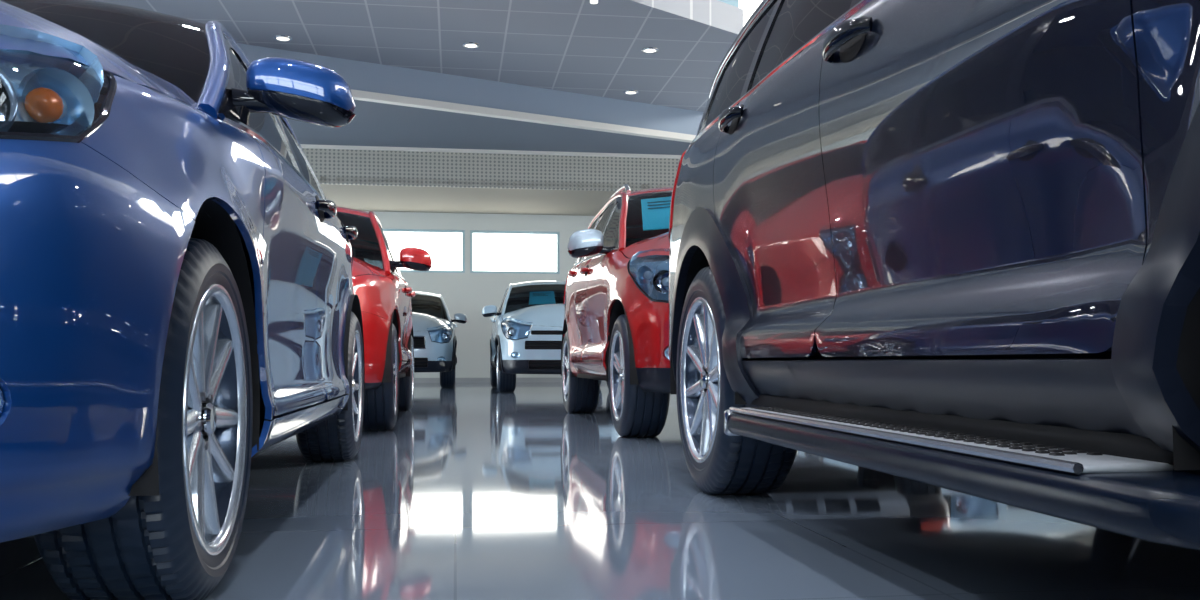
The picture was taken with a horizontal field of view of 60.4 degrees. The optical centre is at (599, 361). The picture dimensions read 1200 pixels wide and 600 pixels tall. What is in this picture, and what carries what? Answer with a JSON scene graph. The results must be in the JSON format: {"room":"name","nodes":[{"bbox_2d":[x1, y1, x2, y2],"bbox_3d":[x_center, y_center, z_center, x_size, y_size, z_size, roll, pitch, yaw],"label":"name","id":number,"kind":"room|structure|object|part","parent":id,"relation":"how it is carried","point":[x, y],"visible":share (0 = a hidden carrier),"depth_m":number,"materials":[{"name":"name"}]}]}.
{"room":"car showroom","nodes":[
{"label":"car showroom","id":0,"kind":"room"},
{"bbox_2d":[94,0,742,111],"bbox_3d":[-3.873,-4.435,5.106,14.950,0.350,23.190,0,0,-8],"label":"ceiling","id":1,"kind":"structure","parent":0,"point":[574,46],"depth_m":13.48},
{"bbox_2d":[274,35,291,41],"bbox_3d":[-4.168,-4.252,13.543,0.240,0.016,0.240,0,0,-8],"label":"recessed light","id":2,"kind":"object","parent":1,"relation":"in","point":[276,37],"visible":1,"depth_m":13.54,"materials":[{"name":"white metal"}]},
{"bbox_2d":[462,42,479,48],"bbox_3d":[-1.734,-4.252,13.842,0.240,0.016,0.240,0,0,-8],"label":"recessed light","id":3,"kind":"object","parent":1,"relation":"in","point":[476,45],"visible":1,"depth_m":13.85,"materials":[{"name":"white"}]},
{"bbox_2d":[590,0,597,3],"bbox_3d":[-0.069,-4.205,11.865,0.090,0.130,0.090,0,0,-8],"label":"pendant lamp","id":4,"kind":"object","parent":1,"relation":"attached to","point":[591,1],"visible":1,"depth_m":11.85,"materials":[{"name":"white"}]},
{"bbox_2d":[623,90,637,94],"bbox_3d":[0.489,-4.252,16.251,0.240,0.016,0.240,0,0,-8],"label":"recessed light","id":5,"kind":"object","parent":1,"relation":"in","point":[626,91],"visible":1,"depth_m":16.26,"materials":[{"name":"white"}]},
{"bbox_2d":[641,47,658,52],"bbox_3d":[0.683,-4.252,14.063,0.240,0.016,0.240,0,0,-8],"label":"recessed light","id":6,"kind":"object","parent":1,"relation":"in","point":[649,49],"visible":1,"depth_m":14.04,"materials":[{"name":"white"}]},
{"bbox_2d":[237,43,703,134],"bbox_3d":[-1.383,-4.215,15.182,23.973,0.810,2.117,0,0,-22],"label":"ceiling beam","id":7,"kind":"structure","parent":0,"point":[359,75],"depth_m":15.61,"materials":[{"name":"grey paint"}]},
{"bbox_2d":[351,89,695,142],"bbox_3d":[-1.376,-3.770,15.133,23.998,0.100,2.214,0,0,-22],"label":"trim","id":8,"kind":"structure","parent":7,"relation":"attached to","point":[357,94],"depth_m":15.70,"materials":[{"name":"white"}]},
{"bbox_2d":[365,211,594,377],"bbox_3d":[-2.065,-4.370,21.876,23.800,9.600,0.300,0,0,-8],"label":"wall","id":9,"kind":"structure","parent":0,"point":[467,293],"depth_m":21.64,"materials":[{"name":"grey paint"}]},
{"bbox_2d":[383,229,464,272],"bbox_3d":[-4.507,-2.320,21.472,3.350,0.900,0.100,0,0,-8],"label":"window","id":10,"kind":"structure","parent":9,"relation":"in","point":[384,230],"depth_m":21.59,"materials":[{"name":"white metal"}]},
{"bbox_2d":[414,378,605,382],"bbox_3d":[-2.042,0.380,21.717,23.200,0.100,0.020,0,0,-8],"label":"baseboard","id":11,"kind":"structure","parent":9,"relation":"attached to","point":[416,380],"depth_m":21.64,"materials":[{"name":"grey"}]},
{"bbox_2d":[470,230,559,273],"bbox_3d":[-1.804,-2.320,21.852,1.890,0.900,0.100,0,0,-8],"label":"window","id":12,"kind":"structure","parent":9,"relation":"in","point":[471,231],"depth_m":21.81,"materials":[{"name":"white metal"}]},
{"bbox_2d":[287,100,690,154],"bbox_3d":[-1.070,-3.800,14.800,23.200,0.100,7.090,0,0,-8],"label":"ceiling","id":13,"kind":"structure","parent":0,"point":[373,123],"depth_m":16.98,"materials":[{"name":"grey paint"}]},
{"bbox_2d":[302,148,679,191],"bbox_3d":[-1.568,-3.450,18.340,23.200,0.720,0.060,0,0,-8],"label":"wall","id":14,"kind":"structure","parent":0,"point":[334,163],"depth_m":18.25,"materials":[{"name":"metal"}]},
{"bbox_2d":[300,144,680,158],"bbox_3d":[-1.559,-3.730,18.281,23.200,0.070,0.080,0,0,-8],"label":"trim","id":15,"kind":"structure","parent":14,"relation":"attached to","point":[310,146],"depth_m":18.18,"materials":[{"name":"white"}]},
{"bbox_2d":[319,176,669,215],"bbox_3d":[-1.804,-3.170,20.019,23.200,0.100,3.450,0,0,-8],"label":"ceiling","id":16,"kind":"structure","parent":0,"point":[358,197],"depth_m":19.65,"materials":[{"name":"beige paint"}]},
{"bbox_2d":[0,382,1199,599],"bbox_3d":[0.100,0.530,6.477,23.800,0.200,31.400,0,0,-8],"label":"floor","id":17,"kind":"structure","parent":0,"point":[475,491],"depth_m":2.60,"materials":[{"name":"tile"}]},
{"bbox_2d":[0,0,364,599],"bbox_3d":[-1.745,-0.340,3.037,2.130,1.540,4.300,0,0,-8],"label":"hatchback car","id":18,"kind":"object","parent":17,"relation":"on","point":[179,305],"visible":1,"depth_m":1.63,"materials":[{"name":"blue paint"}]},
{"bbox_2d":[0,389,3,413],"bbox_3d":[-0.740,0.048,1.173,0.018,0.089,0.125,0,0,36],"label":"fog lamp","id":19,"kind":"object","parent":18,"relation":"attached to","point":[1,395],"depth_m":1.22,"materials":[{"name":"blue"}]},
{"bbox_2d":[0,69,17,131],"bbox_3d":[-0.776,-0.315,1.249,0.116,0.116,0.045,0,0,-36],"label":"headlight assembly","id":20,"kind":"object","parent":18,"relation":"on","point":[8,99],"depth_m":1.27,"materials":[{"name":"silver metal"}]},
{"bbox_3d":[-0.747,-0.345,1.384,0.048,0.048,0.048,0,0,-8],"label":"bulb","id":21,"kind":"part","parent":18,"relation":"part of","materials":[{"name":"orange glass"}]},
{"bbox_2d":[17,67,94,135],"bbox_3d":[-0.746,-0.345,1.397,0.045,0.099,0.099,0,0,42],"label":"turn signal","id":22,"kind":"object","parent":18,"relation":"on","point":[56,96],"depth_m":1.39,"materials":[{"name":"orange"}]},
{"bbox_2d":[0,1,209,114],"bbox_3d":[-1.532,-0.492,1.523,1.611,0.364,0.998,0,0,-8],"label":"hood","id":23,"kind":"object","parent":18,"relation":"attached to","point":[47,67],"depth_m":1.54,"materials":[{"name":"blue paint"}]},
{"bbox_3d":[-0.807,-0.580,2.396,0.145,0.113,0.089,0,0,-14],"label":"mirror arm","id":24,"kind":"part","parent":18,"relation":"part of","materials":[{"name":"black plastic"}]},
{"bbox_3d":[-1.058,-0.561,3.624,0.172,0.102,2.935,0,0,-8],"label":"belt moulding","id":25,"kind":"part","parent":18,"relation":"part of","materials":[{"name":"silver metal"}]},
{"bbox_3d":[-0.843,-0.219,2.810,0.078,0.686,1.037,0,0,-8],"label":"door","id":26,"kind":"part","parent":18,"relation":"part of","materials":[{"name":"blue paint"}]},
{"bbox_3d":[-0.897,0.177,3.193,0.074,0.098,1.908,0,0,-8],"label":"sill","id":27,"kind":"part","parent":18,"relation":"part of","materials":[{"name":"blue paint"}]},
{"bbox_2d":[246,57,355,111],"bbox_3d":[-0.704,-0.655,2.437,0.254,0.115,0.120,0,0,-22],"label":"mirror","id":28,"kind":"object","parent":18,"relation":"attached to","point":[274,84],"depth_m":2.38,"materials":[{"name":"blue paint"}]},
{"bbox_3d":[-0.848,-0.479,3.213,0.050,0.046,0.222,0,0,-8],"label":"door handle","id":29,"kind":"part","parent":18,"relation":"part of","materials":[{"name":"black plastic"}]},
{"bbox_3d":[-0.990,-0.232,3.819,0.072,0.712,0.997,0,0,-9],"label":"door","id":30,"kind":"part","parent":18,"relation":"part of","materials":[{"name":"blue paint"}]},
{"bbox_3d":[-1.112,-0.235,4.500,0.075,0.726,0.874,0,0,-13],"label":"quarter panel","id":31,"kind":"part","parent":18,"relation":"part of","materials":[{"name":"blue paint"}]},
{"bbox_3d":[-0.996,-0.519,4.122,0.051,0.046,0.222,0,0,-8],"label":"door handle","id":32,"kind":"part","parent":18,"relation":"part of","materials":[{"name":"black plastic"}]},
{"bbox_2d":[336,206,431,430],"bbox_3d":[-2.350,-0.408,7.739,2.174,1.675,4.362,0,0,-8],"label":"car","id":33,"kind":"object","parent":17,"relation":"on","point":[384,296],"visible":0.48,"depth_m":6.64,"materials":[{"name":"red paint"}]},
{"bbox_3d":[-2.383,-0.480,7.973,1.200,0.824,1.515,0,0,-8],"label":"seat","id":34,"kind":"part","parent":33,"relation":"part of","materials":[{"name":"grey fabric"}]},
{"bbox_2d":[353,257,388,275],"bbox_3d":[-2.135,-0.591,6.208,1.630,0.321,1.052,0,0,-8],"label":"hood","id":35,"kind":"object","parent":33,"relation":"attached to","point":[360,267],"depth_m":6.32,"materials":[{"name":"red paint"}]},
{"bbox_3d":[-1.422,-0.660,7.197,0.146,0.107,0.089,0,0,-14],"label":"mirror arm","id":36,"kind":"part","parent":33,"relation":"part of","materials":[{"name":"black plastic"}]},
{"bbox_3d":[-1.453,-0.328,7.516,0.067,0.634,0.847,0,0,-8],"label":"door","id":37,"kind":"part","parent":33,"relation":"part of","materials":[{"name":"red paint"}]},
{"bbox_3d":[-1.514,0.074,7.820,0.111,0.158,1.808,0,0,-8],"label":"sill","id":38,"kind":"part","parent":33,"relation":"part of","materials":[{"name":"red paint"}]},
{"bbox_3d":[-1.583,-0.349,8.416,0.070,0.676,0.967,0,0,-9],"label":"door","id":39,"kind":"part","parent":33,"relation":"part of","materials":[{"name":"red paint"}]},
{"bbox_3d":[-1.446,-0.544,7.795,0.050,0.046,0.222,0,0,-8],"label":"door handle","id":40,"kind":"part","parent":33,"relation":"part of","materials":[{"name":"red paint"}]},
{"bbox_3d":[-1.701,-0.360,9.115,0.088,0.706,1.009,0,0,-12],"label":"quarter panel","id":41,"kind":"part","parent":33,"relation":"part of","materials":[{"name":"red paint"}]},
{"bbox_2d":[400,247,431,265],"bbox_3d":[-1.294,-0.740,7.242,0.241,0.128,0.120,0,0,-23],"label":"mirror","id":42,"kind":"object","parent":33,"relation":"attached to","point":[410,256],"depth_m":7.18,"materials":[{"name":"red paint"}]},
{"bbox_2d":[411,291,466,387],"bbox_3d":[-3.551,-0.451,18.583,2.265,1.761,4.710,0,0,-8],"label":"utility vehicle","id":43,"kind":"object","parent":17,"relation":"on","point":[435,340],"visible":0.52,"depth_m":16.73,"materials":[{"name":"silver metal"}]},
{"bbox_2d":[414,336,425,348],"bbox_3d":[-3.232,-0.310,16.315,0.936,0.220,0.130,0,0,-8],"label":"grille","id":44,"kind":"object","parent":43,"relation":"attached to","point":[419,341],"depth_m":16.38,"materials":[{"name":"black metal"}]},
{"bbox_2d":[412,312,450,330],"bbox_3d":[-3.317,-0.656,16.920,1.708,0.373,1.108,0,0,-8],"label":"hood","id":45,"kind":"object","parent":43,"relation":"attached to","point":[421,321],"depth_m":16.72,"materials":[{"name":"silver metal"}]},
{"bbox_2d":[437,357,444,360],"bbox_3d":[-2.540,-0.040,16.503,0.018,0.094,0.171,0,0,43],"label":"fog lamp","id":46,"kind":"object","parent":43,"relation":"on","point":[438,358],"depth_m":16.50,"materials":[{"name":"blue"}]},
{"bbox_3d":[-2.464,-0.145,17.276,0.138,0.590,1.018,0,0,-8],"label":"wheel arch trim","id":47,"kind":"part","parent":43,"relation":"part of","materials":[{"name":"black plastic"}]},
{"bbox_2d":[454,313,466,320],"bbox_3d":[-2.434,-0.783,17.977,0.241,0.142,0.127,0,0,-23],"label":"mirror","id":48,"kind":"object","parent":43,"relation":"attached to","point":[458,316],"depth_m":17.92,"materials":[{"name":"silver metal"}]},
{"bbox_2d":[482,281,608,391],"bbox_3d":[-0.747,-0.451,16.305,2.265,1.761,4.701,0,0,-8],"label":"utility vehicle","id":49,"kind":"object","parent":17,"relation":"on","point":[526,338],"visible":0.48,"depth_m":14.27,"materials":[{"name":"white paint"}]},
{"bbox_2d":[482,305,496,313],"bbox_3d":[-1.652,-0.783,15.411,0.241,0.142,0.127,0,0,7],"label":"mirror","id":50,"kind":"object","parent":49,"relation":"attached to","point":[489,309],"depth_m":15.35,"materials":[{"name":"silver paint"}]},
{"bbox_3d":[-1.808,-0.124,17.417,0.108,0.543,0.940,0,0,-7],"label":"wheel arch trim","id":51,"kind":"part","parent":49,"relation":"part of","materials":[{"name":"black plastic"}]},
{"bbox_3d":[-1.713,-0.411,16.759,0.108,0.800,0.968,0,0,-6],"label":"door","id":52,"kind":"part","parent":49,"relation":"part of","materials":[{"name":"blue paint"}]},
{"bbox_3d":[-1.577,-0.385,15.759,0.093,0.747,1.047,0,0,-8],"label":"door","id":53,"kind":"part","parent":49,"relation":"part of","materials":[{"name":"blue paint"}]},
{"bbox_3d":[-1.430,-0.122,14.745,0.136,0.545,0.939,0,0,-8],"label":"wheel arch trim","id":54,"kind":"part","parent":49,"relation":"part of","materials":[{"name":"black plastic"}]},
{"bbox_2d":[508,327,514,335],"bbox_3d":[-1.205,-0.416,14.150,0.120,0.120,0.045,0,0,24],"label":"headlight assembly","id":55,"kind":"object","parent":49,"relation":"on","point":[511,331],"depth_m":14.15,"materials":[{"name":"clear glass"}]},
{"bbox_2d":[511,352,519,357],"bbox_3d":[-1.153,-0.095,14.029,0.150,0.085,0.018,0,0,32],"label":"fog lamp","id":56,"kind":"object","parent":49,"relation":"on","point":[513,354],"depth_m":14.02,"materials":[{"name":"blue"}]},
{"bbox_2d":[502,304,563,326],"bbox_3d":[-0.512,-0.656,14.639,1.708,0.373,1.108,0,0,-8],"label":"hood","id":57,"kind":"object","parent":49,"relation":"attached to","point":[545,315],"depth_m":14.28,"materials":[{"name":"silver paint"}]},
{"bbox_2d":[529,291,555,304],"bbox_3d":[-0.888,-0.973,15.579,0.408,0.231,0.401,0,0,-8],"label":"card","id":58,"kind":"object","parent":49,"relation":"in","point":[543,297],"visible":1,"depth_m":15.57,"materials":[{"name":"teal paper"}]},
{"bbox_2d":[525,341,561,348],"bbox_3d":[-0.429,-0.230,14.046,1.191,0.140,0.116,0,0,-8],"label":"grille","id":59,"kind":"object","parent":49,"relation":"attached to","point":[528,344],"depth_m":13.99,"materials":[{"name":"black plastic"}]},
{"bbox_2d":[531,331,562,334],"bbox_3d":[-0.433,-0.400,14.072,1.023,0.080,0.084,0,0,-8],"label":"grille","id":60,"kind":"object","parent":49,"relation":"attached to","point":[532,332],"depth_m":14.03,"materials":[{"name":"black plastic"}]},
{"bbox_2d":[561,184,672,436],"bbox_3d":[0.798,-0.455,7.469,2.225,1.770,4.671,0,0,-8],"label":"utility vehicle","id":61,"kind":"object","parent":17,"relation":"on","point":[615,332],"visible":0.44,"depth_m":6.17,"materials":[{"name":"red paint"}]},
{"bbox_3d":[-0.239,-0.426,8.701,0.121,0.838,1.115,0,0,-6],"label":"quarter panel","id":62,"kind":"part","parent":61,"relation":"part of","materials":[{"name":"red paint"}]},
{"bbox_3d":[-0.231,-0.709,8.239,0.048,0.046,0.222,0,0,-5],"label":"door handle","id":63,"kind":"part","parent":61,"relation":"part of","materials":[{"name":"red paint"}]},
{"bbox_3d":[-0.154,-0.411,7.960,0.108,0.801,0.968,0,0,-6],"label":"door","id":64,"kind":"part","parent":61,"relation":"part of","materials":[{"name":"red paint"}]},
{"bbox_3d":[-0.118,-0.649,7.305,0.050,0.046,0.222,0,0,-8],"label":"door handle","id":65,"kind":"part","parent":61,"relation":"part of","materials":[{"name":"red paint"}]},
{"bbox_2d":[568,229,603,250],"bbox_3d":[-0.093,-0.783,6.612,0.241,0.142,0.127,0,0,7],"label":"mirror","id":66,"kind":"object","parent":61,"relation":"attached to","point":[585,239],"depth_m":6.56,"materials":[{"name":"silver metal"}]},
{"bbox_3d":[-0.059,0.073,7.298,0.115,0.156,1.919,0,0,-8],"label":"sill","id":67,"kind":"part","parent":61,"relation":"part of","materials":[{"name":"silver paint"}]},
{"bbox_3d":[-0.077,-0.772,7.947,0.128,0.180,3.281,0,0,-5],"label":"belt moulding","id":68,"kind":"part","parent":61,"relation":"part of","materials":[{"name":"silver metal"}]},
{"bbox_3d":[-0.018,-0.385,6.961,0.093,0.747,1.047,0,0,-8],"label":"door","id":69,"kind":"part","parent":61,"relation":"part of","materials":[{"name":"red paint"}]},
{"bbox_3d":[0.036,-0.715,6.607,0.132,0.067,0.089,0,0,0],"label":"mirror arm","id":70,"kind":"part","parent":61,"relation":"part of","materials":[{"name":"black plastic"}]},
{"bbox_3d":[0.094,-1.272,8.264,0.059,0.137,1.814,0,0,-8],"label":"roof rail","id":71,"kind":"part","parent":61,"relation":"part of","materials":[{"name":"silver metal"}]},
{"bbox_2d":[637,266,652,284],"bbox_3d":[0.253,-0.467,5.554,0.102,0.102,0.045,0,0,34],"label":"headlight assembly","id":72,"kind":"object","parent":61,"relation":"on","point":[644,273],"depth_m":5.56,"materials":[{"name":"blue"}]},
{"bbox_2d":[621,232,669,257],"bbox_3d":[1.028,-0.656,5.837,1.668,0.372,1.108,0,0,-8],"label":"hood","id":73,"kind":"object","parent":61,"relation":"attached to","point":[658,246],"depth_m":5.85,"materials":[{"name":"red paint"}]},
{"bbox_3d":[0.257,-0.467,5.541,0.048,0.048,0.048,0,0,-8],"label":"bulb","id":74,"kind":"part","parent":61,"relation":"part of","materials":[{"name":"clear glass"}]},
{"bbox_2d":[641,196,670,230],"bbox_3d":[0.421,-0.996,6.850,0.332,0.324,0.587,0,0,-4],"label":"card","id":75,"kind":"object","parent":61,"relation":"in","point":[655,211],"visible":0.59,"depth_m":6.83,"materials":[{"name":"teal paper"}]},
{"bbox_2d":[653,270,668,292],"bbox_3d":[0.339,-0.416,5.347,0.120,0.120,0.045,0,0,25],"label":"headlight assembly","id":76,"kind":"object","parent":61,"relation":"on","point":[661,279],"depth_m":5.35,"materials":[{"name":"clear glass"}]},
{"bbox_3d":[0.344,-0.416,5.337,0.048,0.048,0.048,0,0,-8],"label":"bulb","id":77,"kind":"part","parent":61,"relation":"part of","materials":[{"name":"clear glass"}]},
{"bbox_2d":[664,347,668,358],"bbox_3d":[0.386,-0.045,5.227,0.151,0.085,0.018,0,0,32],"label":"fog lamp","id":78,"kind":"object","parent":61,"relation":"attached to","point":[666,349],"depth_m":5.26,"materials":[{"name":"blue"}]},
{"bbox_2d":[668,0,1199,549],"bbox_3d":[1.417,-0.455,2.265,2.265,1.770,4.710,0,0,-8],"label":"utility vehicle","id":79,"kind":"object","parent":17,"relation":"on","point":[954,245],"visible":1,"depth_m":1.64,"materials":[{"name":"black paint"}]},
{"bbox_2d":[668,145,690,242],"bbox_3d":[0.391,-0.649,4.231,0.174,0.398,0.491,0,0,28],"label":"tail light","id":80,"kind":"object","parent":79,"relation":"attached to","point":[680,161],"depth_m":4.01,"materials":[{"name":"grey"}]},
{"bbox_3d":[0.366,-0.426,3.431,0.120,0.838,1.180,0,0,-6],"label":"quarter panel","id":81,"kind":"part","parent":79,"relation":"part of","materials":[{"name":"blue paint"}]},
{"bbox_3d":[0.355,-0.177,3.382,0.114,0.649,1.113,0,0,-7],"label":"wheel arch trim","id":82,"kind":"part","parent":79,"relation":"part of","materials":[{"name":"black plastic"}]},
{"bbox_3d":[0.372,-0.709,3.001,0.048,0.046,0.222,0,0,-5],"label":"door handle","id":83,"kind":"part","parent":79,"relation":"part of","materials":[{"name":"black plastic"}]},
{"bbox_3d":[0.449,-0.411,2.723,0.108,0.800,0.968,0,0,-6],"label":"door","id":84,"kind":"part","parent":79,"relation":"part of","materials":[{"name":"blue paint"}]},
{"bbox_3d":[0.523,-0.772,2.708,0.102,0.180,3.278,0,0,-5],"label":"belt moulding","id":85,"kind":"part","parent":79,"relation":"part of","materials":[{"name":"silver metal"}]},
{"bbox_3d":[0.484,-0.649,2.067,0.050,0.046,0.222,0,0,-8],"label":"door handle","id":86,"kind":"part","parent":79,"relation":"part of","materials":[{"name":"black plastic"}]},
{"bbox_3d":[0.546,0.073,2.047,0.118,0.156,1.832,0,0,-8],"label":"sill","id":87,"kind":"part","parent":79,"relation":"part of","materials":[{"name":"black plastic"}]},
{"bbox_3d":[0.508,0.124,1.942,0.122,0.010,1.505,0,0,-8],"label":"tread plate","id":88,"kind":"part","parent":79,"relation":"part of","materials":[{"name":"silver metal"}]},
{"bbox_3d":[0.585,-0.385,1.724,0.093,0.747,1.047,0,0,-8],"label":"door","id":89,"kind":"part","parent":79,"relation":"part of","materials":[{"name":"blue paint"}]},
{"bbox_3d":[0.734,-0.156,0.710,0.140,0.612,1.032,0,0,-8],"label":"wheel arch trim","id":90,"kind":"part","parent":79,"relation":"part of","materials":[{"name":"black plastic"}]},
{"bbox_2d":[718,0,738,7],"bbox_3d":[-0.323,-7.220,22.060,18.500,2.900,0.100,0,0,-8],"label":"window","id":91,"kind":"structure","parent":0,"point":[735,3],"depth_m":22.46,"materials":[{"name":"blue glass"}]}
]}

